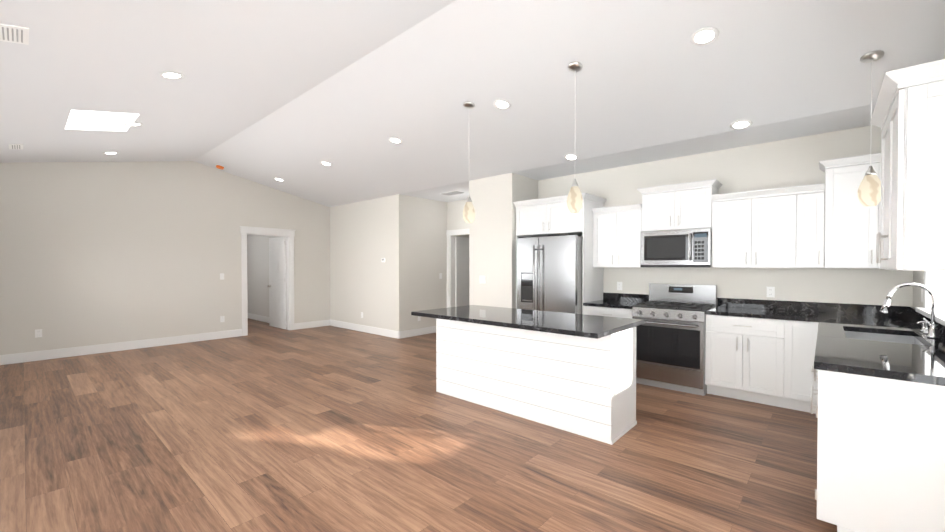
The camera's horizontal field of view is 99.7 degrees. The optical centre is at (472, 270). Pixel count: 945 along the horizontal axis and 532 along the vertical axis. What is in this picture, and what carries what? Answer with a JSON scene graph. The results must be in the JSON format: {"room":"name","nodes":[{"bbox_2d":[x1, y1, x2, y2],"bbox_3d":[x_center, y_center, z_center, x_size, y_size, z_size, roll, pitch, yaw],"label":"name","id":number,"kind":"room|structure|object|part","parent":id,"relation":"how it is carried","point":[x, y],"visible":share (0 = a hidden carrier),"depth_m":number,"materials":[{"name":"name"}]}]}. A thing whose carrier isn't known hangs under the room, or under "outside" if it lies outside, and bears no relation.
{"room":"kitchen","nodes":[
{"label":"kitchen","id":0,"kind":"room"},
{"bbox_2d":[0,161,329,354],"bbox_3d":[-5.151,-0.493,7.350,0.120,3.600,5.600,1,1,42],"label":"wall","id":1,"kind":"structure","parent":0,"point":[94,253],"depth_m":6.67,"materials":[{"name":"white paint"}]},
{"bbox_2d":[35,329,41,337],"bbox_3d":[-6.388,0.925,5.872,0.008,0.118,0.072,1,1,42],"label":"outlet","id":2,"kind":"object","parent":1,"relation":"attached to","point":[38,332],"visible":1,"depth_m":5.87,"materials":[{"name":"white plastic"}]},
{"bbox_2d":[0,329,241,364],"bbox_3d":[-5.716,1.246,6.629,0.016,0.140,3.440,1,1,42],"label":"baseboard","id":3,"kind":"structure","parent":1,"relation":"attached to","point":[59,353],"depth_m":6.46,"materials":[{"name":"white wood"}]},
{"bbox_2d":[220,316,224,321],"bbox_3d":[-4.804,0.933,7.661,0.008,0.118,0.072,1,1,42],"label":"outlet","id":4,"kind":"object","parent":1,"relation":"attached to","point":[222,318],"visible":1,"depth_m":7.66,"materials":[{"name":"white plastic"}]},
{"bbox_2d":[240,226,295,335],"bbox_3d":[-4.282,0.205,8.339,0.192,2.180,1.100,1,1,42],"label":"door frame","id":5,"kind":"structure","parent":1,"relation":"attached to","point":[245,231],"depth_m":8.34,"materials":[{"name":"white wood"}]},
{"bbox_2d":[267,237,285,328],"bbox_3d":[-4.400,0.268,8.918,0.819,2.018,0.110,1,1,42],"label":"door leaf","id":6,"kind":"structure","parent":1,"relation":"in","point":[277,282],"depth_m":8.90,"materials":[{"name":"white wood"}]},
{"bbox_2d":[294,320,329,329],"bbox_3d":[-3.611,1.217,9.006,0.016,0.140,0.830,1,1,42],"label":"baseboard","id":7,"kind":"structure","parent":1,"relation":"attached to","point":[303,325],"depth_m":8.98,"materials":[{"name":"white wood"}]},
{"bbox_2d":[247,235,286,320],"bbox_3d":[-5.333,-0.026,10.136,3.840,2.600,0.120,1,1,42],"label":"wall","id":8,"kind":"structure","parent":0,"point":[258,273],"depth_m":10.14,"materials":[{"name":"white paint"}]},
{"bbox_2d":[248,313,286,326],"bbox_3d":[-5.333,1.205,10.060,3.720,0.140,0.016,1,1,42],"label":"baseboard","id":9,"kind":"structure","parent":8,"relation":"attached to","point":[252,316],"depth_m":10.11,"materials":[{"name":"white wood"}]},
{"bbox_2d":[330,194,403,330],"bbox_3d":[-2.327,-0.507,8.509,2.570,3.600,0.120,1,1,42],"label":"wall","id":10,"kind":"structure","parent":0,"point":[366,236],"depth_m":8.28,"materials":[{"name":"white paint"}]},
{"bbox_2d":[330,319,399,338],"bbox_3d":[-2.365,1.224,8.475,2.586,0.140,0.019,1,1,42],"label":"baseboard","id":11,"kind":"structure","parent":10,"relation":"attached to","point":[368,329],"depth_m":8.33,"materials":[{"name":"white wood"}]},
{"bbox_2d":[0,318,836,531],"bbox_3d":[-2.224,1.368,6.423,14.400,0.100,9.400,1,1,42],"label":"floor","id":12,"kind":"structure","parent":0,"point":[261,426],"depth_m":2.98,"materials":[{"name":"brown wood"}]},
{"bbox_2d":[435,317,638,444],"bbox_3d":[0.541,0.909,3.984,1.988,0.876,0.612,1,1,42],"label":"kitchen island","id":13,"kind":"object","parent":12,"relation":"on","point":[572,373],"depth_m":3.50,"materials":[{"name":"white wood"}]},
{"bbox_2d":[411,305,642,340],"bbox_3d":[0.447,0.454,3.873,2.044,0.038,0.980,1,1,42],"label":"island countertop","id":14,"kind":"structure","parent":13,"relation":"on","point":[569,324],"depth_m":3.57,"materials":[{"name":"black stone"}]},
{"bbox_2d":[517,234,582,313],"bbox_3d":[1.204,0.425,5.675,0.910,1.805,0.818,1,1,42],"label":"fridge","id":15,"kind":"object","parent":12,"relation":"on","point":[549,273],"visible":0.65,"depth_m":5.35,"materials":[{"name":"silver metal"}]},
{"bbox_2d":[513,193,606,313],"bbox_3d":[1.247,0.159,5.761,1.130,2.335,0.683,1,1,42],"label":"cabinet surround","id":16,"kind":"object","parent":12,"relation":"on","point":[547,216],"visible":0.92,"depth_m":5.45,"materials":[{"name":"white wood"}]},
{"bbox_2d":[584,306,632,318],"bbox_3d":[1.883,0.895,5.218,0.636,0.876,0.666,1,1,42],"label":"base cabinet","id":17,"kind":"object","parent":12,"relation":"on","point":[609,312],"visible":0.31,"depth_m":4.98,"materials":[{"name":"white wood"}]},
{"bbox_2d":[583,292,648,308],"bbox_3d":[1.890,0.386,5.220,0.636,0.139,0.646,1,1,42],"label":"countertop","id":18,"kind":"structure","parent":17,"relation":"on","point":[611,300],"depth_m":5.31,"materials":[{"name":"black stone"}]},
{"bbox_2d":[632,283,716,395],"bbox_3d":[2.380,0.756,4.722,0.756,1.165,0.731,1,1,42],"label":"range","id":19,"kind":"object","parent":12,"relation":"on","point":[670,341],"visible":0.92,"depth_m":4.52,"materials":[{"name":"silver metal"}]},
{"bbox_2d":[705,314,818,413],"bbox_3d":[3.051,0.907,4.184,0.956,0.876,0.666,1,1,42],"label":"base cabinet","id":20,"kind":"object","parent":12,"relation":"on","point":[764,361],"visible":0.92,"depth_m":3.96,"materials":[{"name":"white wood"}]},
{"bbox_2d":[705,298,822,321],"bbox_3d":[3.036,0.398,4.196,0.910,0.139,0.658,1,1,42],"label":"countertop","id":21,"kind":"structure","parent":20,"relation":"on","point":[752,308],"depth_m":4.25,"materials":[{"name":"black stone"}]},
{"bbox_2d":[814,369,944,531],"bbox_3d":[2.284,0.931,2.152,0.630,0.876,0.930,1,1,42],"label":"base cabinet","id":22,"kind":"object","parent":12,"relation":"on","point":[880,454],"depth_m":1.87,"materials":[{"name":"white wood"}]},
{"bbox_2d":[811,303,944,385],"bbox_3d":[2.897,0.522,2.859,0.656,0.355,2.848,1,1,42],"label":"countertop","id":23,"kind":"structure","parent":22,"relation":"on","point":[894,342],"depth_m":2.47,"materials":[{"name":"black stone"}]},
{"bbox_2d":[880,282,940,338],"bbox_3d":[3.096,0.263,2.848,0.284,0.366,0.383,1,1,42],"label":"sink faucet","id":24,"kind":"object","parent":23,"relation":"on","point":[931,329],"visible":1,"depth_m":2.69,"materials":[{"name":"silver metal"}]},
{"bbox_2d":[404,195,446,330],"bbox_3d":[-0.979,-0.503,8.184,0.120,3.600,1.180,1,1,42],"label":"wall","id":25,"kind":"structure","parent":0,"point":[425,247],"depth_m":8.09,"materials":[{"name":"white paint"}]},
{"bbox_2d":[400,326,435,338],"bbox_3d":[-0.966,1.228,8.120,0.019,0.140,1.290,1,1,42],"label":"baseboard","id":26,"kind":"structure","parent":25,"relation":"attached to","point":[427,330],"depth_m":7.96,"materials":[{"name":"white wood"}]},
{"bbox_2d":[447,199,468,235],"bbox_3d":[0.129,-0.501,8.070,1.930,3.600,0.120,1,1,42],"label":"wall","id":27,"kind":"structure","parent":0,"point":[455,220],"depth_m":8.40,"materials":[{"name":"white paint"}]},
{"bbox_2d":[446,229,468,307],"bbox_3d":[-0.141,0.218,8.302,1.020,2.155,0.144,1,1,42],"label":"door frame","id":28,"kind":"structure","parent":27,"relation":"attached to","point":[450,269],"depth_m":8.54,"materials":[{"name":"white wood"}]},
{"bbox_2d":[455,236,468,306],"bbox_3d":[-0.173,0.267,8.957,0.216,2.018,0.784,1,1,42],"label":"door leaf","id":29,"kind":"structure","parent":27,"relation":"in","point":[461,271],"depth_m":8.77,"materials":[{"name":"white wood"}]},
{"bbox_2d":[0,0,944,206],"bbox_3d":[-0.677,-1.751,5.297,9.520,0.695,8.480,1,1,42],"label":"ceiling","id":30,"kind":"structure","parent":0,"point":[292,94],"depth_m":3.56,"materials":[{"name":"white paint"}]},
{"bbox_2d":[0,23,28,44],"bbox_3d":[-2.939,-1.504,2.535,0.270,0.039,0.158,1,1,42],"label":"ceiling vent","id":31,"kind":"object","parent":30,"relation":"in","point":[14,34],"visible":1,"depth_m":2.54,"materials":[{"name":"white metal"}]},
{"bbox_2d":[8,144,22,148],"bbox_3d":[-5.649,-1.533,4.935,0.300,0.031,0.119,1,1,42],"label":"ceiling vent","id":32,"kind":"object","parent":30,"relation":"in","point":[15,146],"visible":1,"depth_m":4.91,"materials":[{"name":"white metal"}]},
{"bbox_2d":[65,110,138,130],"bbox_3d":[-4.139,-1.661,4.450,0.840,0.111,0.530,1,1,42],"label":"skylight","id":33,"kind":"object","parent":30,"relation":"attached to","point":[93,120],"visible":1,"depth_m":4.41,"materials":[{"name":"white glass"}]},
{"bbox_2d":[103,152,118,153],"bbox_3d":[-5.339,-1.735,5.886,0.184,0.041,0.181,1,1,42],"label":"recessed light","id":34,"kind":"object","parent":30,"relation":"in","point":[110,152],"visible":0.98,"depth_m":5.87,"materials":[{"name":"white plastic"}]},
{"bbox_2d":[123,122,142,125],"bbox_3d":[-3.991,-1.721,4.693,0.184,0.041,0.181,1,1,42],"label":"recessed light","id":35,"kind":"object","parent":30,"relation":"in","point":[133,124],"visible":1,"depth_m":4.69,"materials":[{"name":"white plastic"}]},
{"bbox_2d":[159,71,183,78],"bbox_3d":[-2.629,-1.707,3.486,0.184,0.041,0.181,1,1,42],"label":"recessed light","id":36,"kind":"object","parent":30,"relation":"in","point":[171,75],"visible":1,"depth_m":3.48,"materials":[{"name":"white plastic"}]},
{"bbox_2d":[216,164,224,169],"bbox_3d":[-4.657,-1.910,7.362,0.140,0.069,0.140,1,1,42],"label":"smoke detector","id":37,"kind":"object","parent":30,"relation":"attached to","point":[220,167],"visible":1,"depth_m":7.32,"materials":[{"name":"orange plastic"}]},
{"bbox_2d":[320,161,331,165],"bbox_3d":[-2.387,-1.743,6.504,0.184,0.041,0.181,1,1,42],"label":"recessed light","id":38,"kind":"object","parent":30,"relation":"in","point":[325,163],"visible":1,"depth_m":6.50,"materials":[{"name":"white plastic"}]},
{"bbox_2d":[388,137,401,143],"bbox_3d":[-1.025,-1.728,5.297,0.184,0.041,0.181,1,1,42],"label":"recessed light","id":39,"kind":"object","parent":30,"relation":"in","point":[395,140],"visible":1,"depth_m":5.29,"materials":[{"name":"white plastic"}]},
{"bbox_2d":[442,191,462,195],"bbox_3d":[-0.378,-1.450,7.494,0.400,0.009,0.220,1,1,42],"label":"ceiling vent","id":40,"kind":"object","parent":30,"relation":"in","point":[452,193],"visible":1,"depth_m":7.48,"materials":[{"name":"white metal"}]},
{"bbox_2d":[463,102,474,222],"bbox_3d":[-0.037,-1.133,4.217,0.132,1.256,0.132,1,1,42],"label":"pendant light","id":41,"kind":"object","parent":30,"relation":"hanging from","point":[468,213],"visible":1,"depth_m":4.18,"materials":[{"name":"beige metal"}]},
{"bbox_3d":[-0.037,-0.618,4.223,0.132,0.225,0.132,1,1,42],"label":"lamp shade","id":42,"kind":"part","parent":41,"relation":"part of","materials":[{"name":"beige glass"}]},
{"bbox_2d":[494,99,510,109],"bbox_3d":[0.308,-1.714,4.117,0.184,0.041,0.181,1,1,42],"label":"recessed light","id":43,"kind":"object","parent":30,"relation":"in","point":[502,104],"visible":1,"depth_m":4.11,"materials":[{"name":"white plastic"}]},
{"bbox_2d":[564,154,578,160],"bbox_3d":[1.262,-1.447,5.092,0.184,0.041,0.181,1,1,42],"label":"recessed light","id":44,"kind":"object","parent":30,"relation":"in","point":[571,157],"visible":0.94,"depth_m":5.08,"materials":[{"name":"white plastic"}]},
{"bbox_2d":[567,62,582,212],"bbox_3d":[0.876,-1.124,3.408,0.132,1.256,0.132,1,1,42],"label":"pendant light","id":45,"kind":"object","parent":30,"relation":"hanging from","point":[574,201],"visible":1,"depth_m":3.37,"materials":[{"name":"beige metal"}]},
{"bbox_3d":[0.876,-0.608,3.414,0.132,0.225,0.132,1,1,42],"label":"lamp shade","id":46,"kind":"part","parent":45,"relation":"part of","materials":[{"name":"beige glass"}]},
{"bbox_2d":[690,27,718,45],"bbox_3d":[1.685,-1.700,2.897,0.184,0.041,0.181,1,1,42],"label":"recessed light","id":47,"kind":"object","parent":30,"relation":"in","point":[704,36],"visible":1,"depth_m":2.89,"materials":[{"name":"white plastic"}]},
{"bbox_2d":[730,120,751,129],"bbox_3d":[2.630,-1.428,3.907,0.184,0.041,0.181,1,1,42],"label":"recessed light","id":48,"kind":"object","parent":30,"relation":"in","point":[739,124],"visible":1,"depth_m":3.90,"materials":[{"name":"white plastic"}]},
{"bbox_2d":[858,50,883,205],"bbox_3d":[2.877,-1.012,2.879,0.132,1.085,0.132,1,1,42],"label":"light","id":49,"kind":"object","parent":30,"relation":"hanging from","point":[869,191],"visible":0.96,"depth_m":2.85,"materials":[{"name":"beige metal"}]},
{"bbox_3d":[2.877,-0.582,2.884,0.132,0.225,0.132,1,1,42],"label":"lamp shade","id":50,"kind":"part","parent":49,"relation":"part of","materials":[{"name":"beige glass"}]},
{"bbox_2d":[469,173,537,308],"bbox_3d":[0.696,-0.484,6.621,0.840,3.600,1.300,1,1,42],"label":"wall block","id":51,"kind":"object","parent":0,"point":[492,242],"visible":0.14,"depth_m":6.09,"materials":[{"name":"white paint"}]},
{"bbox_2d":[480,276,485,282],"bbox_3d":[0.157,0.141,6.231,0.118,0.118,0.008,1,1,42],"label":"light switch","id":52,"kind":"object","parent":51,"relation":"attached to","point":[482,279],"visible":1,"depth_m":6.22,"materials":[{"name":"white plastic"}]},
{"bbox_2d":[538,125,912,306],"bbox_3d":[2.654,-0.465,5.047,4.180,3.600,0.120,1,1,42],"label":"wall","id":53,"kind":"structure","parent":0,"point":[783,163],"depth_m":4.49,"materials":[{"name":"white paint"}]},
{"bbox_2d":[617,282,621,289],"bbox_3d":[2.035,0.214,5.517,0.072,0.118,0.008,1,1,42],"label":"electrical outlet","id":54,"kind":"object","parent":53,"relation":"attached to","point":[619,285],"visible":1,"depth_m":5.51,"materials":[{"name":"white plastic"}]},
{"bbox_2d":[593,209,649,267],"bbox_3d":[1.988,-0.410,5.322,0.638,0.737,0.349,1,1,42],"label":"upper cabinet","id":55,"kind":"object","parent":53,"relation":"attached to","point":[616,232],"depth_m":5.18,"materials":[{"name":"white wood"}]},
{"bbox_2d":[640,185,719,230],"bbox_3d":[2.513,-0.724,4.854,0.760,0.477,0.349,1,1,42],"label":"upper cabinet","id":56,"kind":"object","parent":53,"relation":"attached to","point":[690,207],"depth_m":4.69,"materials":[{"name":"white wood"}]},
{"bbox_2d":[640,228,711,267],"bbox_3d":[2.477,-0.260,4.819,0.756,0.442,0.439,1,1,42],"label":"microwave","id":57,"kind":"object","parent":56,"relation":"attached to","point":[680,248],"visible":0.98,"depth_m":4.67,"materials":[{"name":"silver metal"}]},
{"bbox_2d":[712,189,807,267],"bbox_3d":[3.097,-0.408,4.340,0.798,0.757,0.349,1,1,42],"label":"upper cabinet","id":58,"kind":"object","parent":53,"relation":"attached to","point":[782,227],"depth_m":4.18,"materials":[{"name":"white wood"}]},
{"bbox_2d":[767,287,774,297],"bbox_3d":[3.293,0.237,4.403,0.072,0.118,0.008,1,1,42],"label":"electrical outlet","id":59,"kind":"object","parent":53,"relation":"attached to","point":[770,291],"visible":1,"depth_m":4.40,"materials":[{"name":"white plastic"}]},
{"bbox_2d":[804,189,827,267],"bbox_3d":[3.407,-0.405,4.065,0.270,0.757,0.349,1,1,42],"label":"upper cabinet","id":60,"kind":"object","parent":53,"relation":"attached to","point":[815,247],"depth_m":3.88,"materials":[{"name":"white wood"}]},
{"bbox_2d":[816,157,880,267],"bbox_3d":[3.645,-0.513,3.853,0.484,0.978,0.349,1,1,42],"label":"upper cabinet","id":61,"kind":"object","parent":53,"relation":"attached to","point":[853,227],"depth_m":3.73,"materials":[{"name":"white wood"}]},
{"bbox_2d":[913,55,944,314],"bbox_3d":[2.122,-0.422,1.384,0.120,3.600,6.310,1,1,42],"label":"wall","id":62,"kind":"structure","parent":0,"point":[918,276],"depth_m":3.48,"materials":[{"name":"white"}]},
{"bbox_2d":[870,59,944,270],"bbox_3d":[2.307,-0.452,1.994,0.408,0.903,0.840,1,1,42],"label":"upper cabinet","id":63,"kind":"object","parent":62,"relation":"attached to","point":[908,117],"visible":1,"depth_m":1.78,"materials":[{"name":"white wood"}]},
{"bbox_2d":[921,288,923,301],"bbox_3d":[3.748,0.205,3.325,0.008,0.118,0.072,1,1,42],"label":"light switch","id":64,"kind":"object","parent":62,"relation":"attached to","point":[922,291],"visible":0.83,"depth_m":3.30,"materials":[{"name":"white plastic"}]},
{"bbox_2d":[915,271,944,325],"bbox_3d":[3.180,-0.161,2.627,0.180,1.180,1.450,1,1,42],"label":"window","id":65,"kind":"structure","parent":62,"relation":"in","point":[937,282],"depth_m":3.07,"materials":[{"name":"white"}]}
]}

